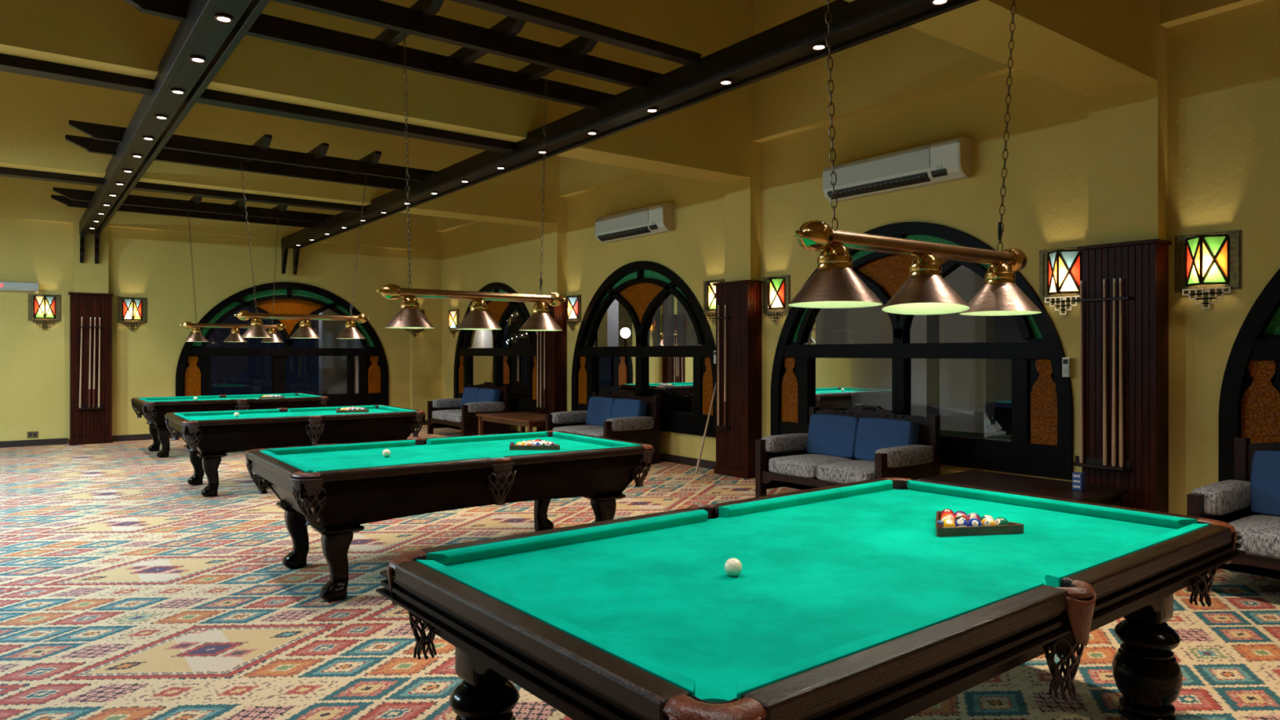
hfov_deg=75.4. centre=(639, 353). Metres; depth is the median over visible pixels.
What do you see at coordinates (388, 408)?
cushion
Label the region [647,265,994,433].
window glass
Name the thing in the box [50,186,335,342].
lamp frame
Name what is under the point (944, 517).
ball
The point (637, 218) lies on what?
panel
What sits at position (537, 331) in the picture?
billiard cue
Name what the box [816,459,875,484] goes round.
seat cushion
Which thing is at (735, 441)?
cue rack
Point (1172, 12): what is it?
trim
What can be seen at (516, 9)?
cross beam
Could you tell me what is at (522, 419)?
coffee table
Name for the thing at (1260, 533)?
seat cushion
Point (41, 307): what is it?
wall lantern
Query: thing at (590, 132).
recessed light
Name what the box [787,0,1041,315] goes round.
lamp
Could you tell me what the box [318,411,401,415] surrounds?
cushion
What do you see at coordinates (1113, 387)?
billiard cue
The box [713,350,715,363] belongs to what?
remote control
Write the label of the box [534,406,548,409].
tray
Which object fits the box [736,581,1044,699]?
cushion
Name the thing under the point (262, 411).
cushion
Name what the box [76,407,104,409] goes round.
tray
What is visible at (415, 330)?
wall lantern
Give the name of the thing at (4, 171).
cross beam
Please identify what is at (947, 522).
ball
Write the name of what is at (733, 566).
cue ball
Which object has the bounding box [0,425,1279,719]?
floor
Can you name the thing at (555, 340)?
panelling
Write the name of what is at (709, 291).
wall lantern
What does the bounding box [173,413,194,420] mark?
cushion
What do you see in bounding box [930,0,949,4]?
recessed light
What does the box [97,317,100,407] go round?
billiard cue
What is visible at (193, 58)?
recessed light
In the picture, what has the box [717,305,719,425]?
billiard cue
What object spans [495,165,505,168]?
recessed light
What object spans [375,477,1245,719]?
pool table
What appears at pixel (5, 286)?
air conditioner
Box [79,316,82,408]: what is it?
billiard cue
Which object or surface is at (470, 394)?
cushion
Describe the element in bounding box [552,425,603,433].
seat cushion
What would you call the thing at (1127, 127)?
trim
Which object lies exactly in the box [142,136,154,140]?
recessed light
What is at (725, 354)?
billiard cue
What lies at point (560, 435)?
cushion
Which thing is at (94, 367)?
billiard cue
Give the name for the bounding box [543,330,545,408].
billiard cue
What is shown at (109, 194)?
recessed light
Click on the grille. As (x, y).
(916, 160)
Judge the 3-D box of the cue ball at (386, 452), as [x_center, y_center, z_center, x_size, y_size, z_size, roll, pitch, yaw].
[-1.731,0.681,5.651,0.057,0.057,0.057,0,0,-37]
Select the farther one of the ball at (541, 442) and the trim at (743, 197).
the trim at (743, 197)
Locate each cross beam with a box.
[0,53,515,153]
[0,166,364,213]
[449,0,701,66]
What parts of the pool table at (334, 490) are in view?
corner moulding, rail, leg, corner moulding, leg, rail, rail, rail, leg, rail, rail, leg, corner moulding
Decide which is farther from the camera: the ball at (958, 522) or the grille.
the grille
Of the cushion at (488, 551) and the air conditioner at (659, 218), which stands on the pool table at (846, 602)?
the cushion at (488, 551)
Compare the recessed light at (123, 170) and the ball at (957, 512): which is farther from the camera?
the recessed light at (123, 170)
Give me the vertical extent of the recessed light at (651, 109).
0.016 m
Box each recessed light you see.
[107,193,117,195]
[115,182,124,185]
[122,168,133,172]
[131,154,142,157]
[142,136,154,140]
[154,114,168,119]
[169,88,185,93]
[189,55,206,62]
[213,13,233,22]
[460,179,469,182]
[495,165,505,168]
[537,149,547,153]
[586,130,597,134]
[645,106,657,112]
[719,78,733,84]
[810,42,826,49]
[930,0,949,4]
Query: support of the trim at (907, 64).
attached to the wall at (1224, 68)
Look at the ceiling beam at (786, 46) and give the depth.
6.26 m
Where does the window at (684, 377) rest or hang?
in the wall at (1224, 68)
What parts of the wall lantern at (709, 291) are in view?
yellow glass, white glass, green glass, lead frame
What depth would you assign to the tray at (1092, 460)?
6.54 m
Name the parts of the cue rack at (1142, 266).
moulding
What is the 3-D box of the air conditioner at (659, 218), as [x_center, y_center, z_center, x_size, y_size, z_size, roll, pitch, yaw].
[-0.104,-1.833,11.728,0.211,0.365,1.612,0,0,-37]
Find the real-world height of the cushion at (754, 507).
0.042 m
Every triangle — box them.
[259,395,284,398]
[336,408,368,413]
[509,444,559,449]
[935,511,1023,537]
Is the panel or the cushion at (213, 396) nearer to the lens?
the panel
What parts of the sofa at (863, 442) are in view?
post, panel, post, panel, post, panel, post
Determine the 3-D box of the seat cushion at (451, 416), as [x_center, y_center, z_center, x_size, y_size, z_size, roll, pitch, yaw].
[-2.965,1.110,14.452,0.703,0.186,0.642,0,0,-37]
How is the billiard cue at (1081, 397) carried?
on the cue rack at (1142, 266)
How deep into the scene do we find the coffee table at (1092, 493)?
6.40 m
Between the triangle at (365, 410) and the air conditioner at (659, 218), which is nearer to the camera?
the triangle at (365, 410)
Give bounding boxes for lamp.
[620,327,630,346]
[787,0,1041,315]
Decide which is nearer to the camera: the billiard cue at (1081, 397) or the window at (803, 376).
the billiard cue at (1081, 397)
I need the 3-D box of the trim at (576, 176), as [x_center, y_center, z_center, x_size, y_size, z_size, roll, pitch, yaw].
[-0.060,-3.420,11.737,0.130,1.820,3.910,0,0,-37]
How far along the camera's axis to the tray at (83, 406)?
13.39 m
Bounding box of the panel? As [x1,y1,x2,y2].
[595,207,648,233]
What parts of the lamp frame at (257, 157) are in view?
chain, lamp shade, billiard lamp, lamp shade, lamp shade, chain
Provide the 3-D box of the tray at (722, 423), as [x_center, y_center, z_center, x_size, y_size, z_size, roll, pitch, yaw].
[1.010,0.855,10.033,0.010,0.050,0.240,0,0,-37]
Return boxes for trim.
[0,176,442,251]
[73,222,108,293]
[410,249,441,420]
[436,216,480,232]
[541,155,566,298]
[559,155,654,197]
[724,0,760,281]
[752,0,1018,142]
[1088,0,1167,245]
[1160,0,1265,27]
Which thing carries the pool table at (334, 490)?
on the floor
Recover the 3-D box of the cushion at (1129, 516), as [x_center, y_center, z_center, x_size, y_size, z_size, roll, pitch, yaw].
[1.807,0.689,3.839,0.052,0.042,1.336,0,0,-38]
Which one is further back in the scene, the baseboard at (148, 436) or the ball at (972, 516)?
the baseboard at (148, 436)
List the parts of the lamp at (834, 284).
chain, lamp shade, lamp shade, lamp shade, chain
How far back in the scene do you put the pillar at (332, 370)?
16.95 m
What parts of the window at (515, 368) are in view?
clear glass, green glass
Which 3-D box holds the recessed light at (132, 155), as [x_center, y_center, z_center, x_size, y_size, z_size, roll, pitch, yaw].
[-4.934,-1.937,8.127,0.100,0.016,0.100,0,0,-37]
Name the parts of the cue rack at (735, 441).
moulding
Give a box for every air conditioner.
[0,280,38,292]
[595,202,674,243]
[822,136,972,202]
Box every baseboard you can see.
[0,420,427,448]
[495,430,715,469]
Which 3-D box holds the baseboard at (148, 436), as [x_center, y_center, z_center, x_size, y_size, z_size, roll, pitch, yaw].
[-9.968,1.420,12.823,14.580,0.100,0.120,0,0,-37]
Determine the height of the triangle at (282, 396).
0.035 m
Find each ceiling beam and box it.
[79,0,270,263]
[280,0,979,274]
[844,0,1157,97]
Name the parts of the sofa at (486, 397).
post, panel, post, panel, panel, post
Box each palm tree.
[506,309,529,347]
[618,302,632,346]
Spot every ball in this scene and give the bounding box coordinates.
[233,412,239,417]
[382,448,391,457]
[539,441,546,444]
[724,557,742,576]
[940,508,954,515]
[940,511,954,517]
[940,513,954,519]
[940,516,955,522]
[942,519,955,527]
[953,511,967,516]
[953,513,967,519]
[954,515,968,521]
[954,518,968,526]
[967,512,980,518]
[967,515,981,521]
[967,518,982,526]
[980,515,994,520]
[981,517,995,525]
[994,516,1008,524]
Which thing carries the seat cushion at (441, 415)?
on the sofa at (486, 397)
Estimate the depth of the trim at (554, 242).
13.31 m
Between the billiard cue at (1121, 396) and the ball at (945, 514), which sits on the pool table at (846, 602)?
the ball at (945, 514)
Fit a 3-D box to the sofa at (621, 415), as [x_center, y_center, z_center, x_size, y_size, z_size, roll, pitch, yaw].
[-0.539,0.995,11.405,0.894,0.950,1.574,0,0,-37]
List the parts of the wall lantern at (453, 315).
lead frame, white glass, blue glass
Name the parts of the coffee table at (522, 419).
leg, leg, leg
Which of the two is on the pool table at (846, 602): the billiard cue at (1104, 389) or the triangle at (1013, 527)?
the triangle at (1013, 527)
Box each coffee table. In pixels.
[475,411,546,435]
[918,470,1128,506]
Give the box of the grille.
[823,144,930,188]
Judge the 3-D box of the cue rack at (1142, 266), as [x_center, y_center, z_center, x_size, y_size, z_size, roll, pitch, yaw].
[3.777,0.305,6.518,0.310,2.330,0.625,0,0,-37]
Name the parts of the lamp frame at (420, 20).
chain, lamp shade, long rail, billiard lamp, lamp shade, lamp shade, chain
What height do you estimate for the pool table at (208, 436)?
0.806 m
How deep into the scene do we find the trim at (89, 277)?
13.49 m
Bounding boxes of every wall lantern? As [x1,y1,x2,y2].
[27,293,61,329]
[117,297,146,330]
[404,309,424,337]
[448,309,458,337]
[566,294,581,330]
[703,279,724,324]
[762,275,790,324]
[1039,246,1081,315]
[1174,230,1241,309]
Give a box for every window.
[175,281,388,406]
[453,282,536,413]
[571,261,715,437]
[770,222,1073,479]
[1218,268,1279,481]
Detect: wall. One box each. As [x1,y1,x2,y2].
[0,217,410,444]
[441,0,1279,515]
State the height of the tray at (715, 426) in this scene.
0.025 m
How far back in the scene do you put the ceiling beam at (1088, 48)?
5.68 m
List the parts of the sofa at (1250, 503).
post, panel, post, panel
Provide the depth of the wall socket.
13.14 m
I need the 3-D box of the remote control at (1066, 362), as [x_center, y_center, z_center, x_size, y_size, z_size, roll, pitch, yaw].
[3.582,0.117,6.956,0.033,0.165,0.060,0,0,-37]
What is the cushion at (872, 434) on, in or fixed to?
on the sofa at (863, 442)
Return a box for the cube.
[937,520,943,527]
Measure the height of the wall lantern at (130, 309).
0.564 m
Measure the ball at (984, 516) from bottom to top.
0.057 m
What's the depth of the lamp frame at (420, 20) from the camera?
5.81 m
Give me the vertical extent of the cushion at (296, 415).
0.042 m
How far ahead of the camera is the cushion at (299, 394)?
13.41 m
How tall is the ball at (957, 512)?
0.057 m
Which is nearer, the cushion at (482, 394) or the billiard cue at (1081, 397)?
the billiard cue at (1081, 397)
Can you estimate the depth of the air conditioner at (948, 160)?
8.07 m
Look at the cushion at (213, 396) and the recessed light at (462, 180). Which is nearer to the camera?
the recessed light at (462, 180)
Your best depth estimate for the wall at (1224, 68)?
7.33 m
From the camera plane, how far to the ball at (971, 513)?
3.38 m
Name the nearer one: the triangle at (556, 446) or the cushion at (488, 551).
the cushion at (488, 551)
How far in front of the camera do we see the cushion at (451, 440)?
6.72 m
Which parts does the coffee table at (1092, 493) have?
leg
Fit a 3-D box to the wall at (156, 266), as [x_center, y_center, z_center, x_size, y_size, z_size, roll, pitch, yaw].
[-10.093,-1.430,13.004,14.600,5.800,0.320,0,0,-37]
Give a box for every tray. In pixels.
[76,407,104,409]
[77,404,103,408]
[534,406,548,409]
[714,425,730,428]
[716,421,730,426]
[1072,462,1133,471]
[1075,455,1131,467]
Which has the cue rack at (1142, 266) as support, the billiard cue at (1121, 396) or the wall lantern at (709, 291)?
the billiard cue at (1121, 396)
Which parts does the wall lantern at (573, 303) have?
orange glass, lead frame, blue glass, white glass, red glass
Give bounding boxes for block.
[1071,471,1084,490]
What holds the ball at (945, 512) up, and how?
on the pool table at (846, 602)
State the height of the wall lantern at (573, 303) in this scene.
0.564 m
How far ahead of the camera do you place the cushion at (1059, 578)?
2.74 m
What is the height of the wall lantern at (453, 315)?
0.564 m
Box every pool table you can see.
[130,392,328,457]
[164,404,425,497]
[244,430,655,601]
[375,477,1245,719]
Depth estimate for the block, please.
6.22 m
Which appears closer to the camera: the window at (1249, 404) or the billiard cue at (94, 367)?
the window at (1249, 404)
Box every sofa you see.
[427,382,510,435]
[545,390,660,463]
[755,404,940,497]
[1186,436,1279,593]
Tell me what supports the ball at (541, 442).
on the pool table at (334, 490)
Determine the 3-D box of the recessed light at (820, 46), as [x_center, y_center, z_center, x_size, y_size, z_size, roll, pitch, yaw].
[1.130,-1.937,5.227,0.100,0.016,0.100,0,0,-37]
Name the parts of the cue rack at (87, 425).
moulding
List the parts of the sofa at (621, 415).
post, panel, post, post, panel, panel, post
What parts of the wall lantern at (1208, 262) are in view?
red glass, green glass, lead frame, yellow glass, orange glass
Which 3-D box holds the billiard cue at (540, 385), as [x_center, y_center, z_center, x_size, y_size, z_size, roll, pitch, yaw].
[-1.611,0.147,13.454,0.031,1.462,0.031,0,0,-37]
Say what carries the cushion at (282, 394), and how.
on the pool table at (154, 410)
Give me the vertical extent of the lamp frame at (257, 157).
2.105 m
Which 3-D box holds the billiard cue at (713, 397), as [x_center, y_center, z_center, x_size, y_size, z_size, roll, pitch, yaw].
[0.851,0.760,10.217,0.398,1.416,0.031,0,0,-29]
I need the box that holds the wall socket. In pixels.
[26,431,38,438]
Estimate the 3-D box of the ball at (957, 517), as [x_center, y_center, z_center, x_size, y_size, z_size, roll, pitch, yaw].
[1.288,0.681,3.323,0.057,0.057,0.057,0,0,-11]
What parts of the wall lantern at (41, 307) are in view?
white glass, lead frame, yellow glass, green glass, red glass, blue glass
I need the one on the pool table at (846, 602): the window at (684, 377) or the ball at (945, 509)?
the ball at (945, 509)
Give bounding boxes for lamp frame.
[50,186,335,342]
[65,120,435,338]
[123,0,662,330]
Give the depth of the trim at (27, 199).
14.51 m
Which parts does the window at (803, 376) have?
clear glass, green glass, amber glass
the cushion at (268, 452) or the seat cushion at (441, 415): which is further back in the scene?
the seat cushion at (441, 415)
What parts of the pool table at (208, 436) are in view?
rail, leg, corner moulding, leg, rail, rail, rail, rail, rail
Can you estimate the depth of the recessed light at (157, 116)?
6.77 m
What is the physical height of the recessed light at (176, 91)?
0.016 m
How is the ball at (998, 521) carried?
on the pool table at (846, 602)
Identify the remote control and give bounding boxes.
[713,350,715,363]
[1062,357,1071,377]
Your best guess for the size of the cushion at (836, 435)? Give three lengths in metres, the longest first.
0.630 x 0.434 x 0.172 m
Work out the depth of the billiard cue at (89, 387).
13.39 m
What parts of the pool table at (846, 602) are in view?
leg, rail, rail, rail, rail, rail, rail, leg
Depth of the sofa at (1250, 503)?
5.18 m
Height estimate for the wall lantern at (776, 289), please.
0.564 m
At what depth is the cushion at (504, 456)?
5.67 m
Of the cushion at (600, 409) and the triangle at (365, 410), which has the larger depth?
the cushion at (600, 409)
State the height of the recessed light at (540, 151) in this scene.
0.016 m
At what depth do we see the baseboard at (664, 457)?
10.94 m
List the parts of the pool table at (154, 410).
rail, leg, leg, rail, rail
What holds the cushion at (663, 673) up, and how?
on the pool table at (846, 602)
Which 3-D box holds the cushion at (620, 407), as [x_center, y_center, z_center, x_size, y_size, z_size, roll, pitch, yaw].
[-0.153,0.840,11.313,0.172,0.434,0.630,14,-8,-36]
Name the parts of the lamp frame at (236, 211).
chain, lamp shade, billiard lamp, lamp shade, lamp shade, chain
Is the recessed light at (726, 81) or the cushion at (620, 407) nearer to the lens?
the recessed light at (726, 81)
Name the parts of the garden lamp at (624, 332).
post, globe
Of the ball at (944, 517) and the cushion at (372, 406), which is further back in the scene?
the cushion at (372, 406)
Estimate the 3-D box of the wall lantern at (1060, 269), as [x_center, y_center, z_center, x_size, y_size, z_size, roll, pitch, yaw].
[3.546,-0.608,6.973,0.134,0.564,0.430,0,0,-37]
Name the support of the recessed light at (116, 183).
attached to the ceiling beam at (200, 34)
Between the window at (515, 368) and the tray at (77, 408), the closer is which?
the tray at (77, 408)
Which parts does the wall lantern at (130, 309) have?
white glass, lead frame, red glass, blue glass, yellow glass, orange glass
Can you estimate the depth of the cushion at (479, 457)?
5.00 m
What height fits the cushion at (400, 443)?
0.042 m
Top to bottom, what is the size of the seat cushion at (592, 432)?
0.186 m
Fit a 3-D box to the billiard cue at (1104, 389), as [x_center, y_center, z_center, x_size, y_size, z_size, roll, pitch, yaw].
[3.649,0.147,6.504,0.031,1.462,0.031,0,0,-37]
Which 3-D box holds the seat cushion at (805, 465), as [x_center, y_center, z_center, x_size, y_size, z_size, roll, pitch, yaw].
[1.704,1.110,8.184,0.703,0.186,0.642,0,0,-37]
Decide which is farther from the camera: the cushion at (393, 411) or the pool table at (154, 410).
the pool table at (154, 410)
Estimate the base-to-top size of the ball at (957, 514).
0.057 m
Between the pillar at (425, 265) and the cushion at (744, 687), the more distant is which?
the pillar at (425, 265)
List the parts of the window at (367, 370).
green glass, frosted pane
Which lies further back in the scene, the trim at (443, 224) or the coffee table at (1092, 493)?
the trim at (443, 224)
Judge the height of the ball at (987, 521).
0.057 m
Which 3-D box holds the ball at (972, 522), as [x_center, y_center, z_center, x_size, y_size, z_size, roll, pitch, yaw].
[1.325,0.681,3.278,0.057,0.057,0.057,0,0,-4]
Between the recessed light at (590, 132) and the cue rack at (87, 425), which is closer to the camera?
the recessed light at (590, 132)
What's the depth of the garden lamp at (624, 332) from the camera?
15.72 m
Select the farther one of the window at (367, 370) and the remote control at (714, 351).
the window at (367, 370)
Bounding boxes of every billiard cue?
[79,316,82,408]
[88,317,91,407]
[92,317,95,407]
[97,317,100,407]
[537,330,538,407]
[539,330,542,407]
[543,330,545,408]
[695,383,715,473]
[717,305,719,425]
[724,304,726,426]
[1079,280,1084,462]
[1102,279,1106,465]
[1111,278,1115,466]
[1119,277,1124,466]
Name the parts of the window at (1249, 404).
amber glass, green glass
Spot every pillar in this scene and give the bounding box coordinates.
[318,309,364,394]
[471,329,492,348]
[593,299,618,346]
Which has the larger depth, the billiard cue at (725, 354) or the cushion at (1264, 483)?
the billiard cue at (725, 354)
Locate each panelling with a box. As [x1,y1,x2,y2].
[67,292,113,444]
[534,301,566,431]
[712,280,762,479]
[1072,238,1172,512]
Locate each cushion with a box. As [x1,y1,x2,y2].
[141,395,219,399]
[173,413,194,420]
[177,408,279,416]
[200,415,309,420]
[226,393,297,397]
[259,449,312,472]
[264,440,415,454]
[287,404,376,412]
[297,393,322,396]
[315,457,490,471]
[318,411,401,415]
[378,404,417,411]
[416,560,695,697]
[426,431,547,444]
[426,509,707,565]
[431,408,462,420]
[446,411,462,422]
[460,386,479,408]
[476,388,501,402]
[502,445,635,457]
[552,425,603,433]
[552,431,640,446]
[576,428,603,437]
[586,396,616,426]
[611,398,648,418]
[718,479,893,517]
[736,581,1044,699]
[768,453,855,478]
[806,413,859,459]
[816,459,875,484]
[854,417,919,461]
[906,480,1197,528]
[1044,523,1209,586]
[1228,514,1279,559]
[1249,450,1279,516]
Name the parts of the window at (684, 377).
clear glass, green glass, amber glass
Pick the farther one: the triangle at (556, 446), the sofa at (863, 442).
the sofa at (863, 442)
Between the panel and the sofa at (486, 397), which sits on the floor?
the sofa at (486, 397)
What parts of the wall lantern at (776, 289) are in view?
yellow glass, lead frame, white glass, green glass, red glass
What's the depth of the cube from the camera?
3.21 m
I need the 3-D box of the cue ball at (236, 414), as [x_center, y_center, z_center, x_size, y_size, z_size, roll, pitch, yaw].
[-4.486,0.681,9.209,0.057,0.057,0.057,0,0,-37]
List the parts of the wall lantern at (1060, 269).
orange glass, yellow glass, white glass, blue glass, lead frame, red glass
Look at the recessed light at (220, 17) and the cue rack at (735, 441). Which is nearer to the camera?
the recessed light at (220, 17)

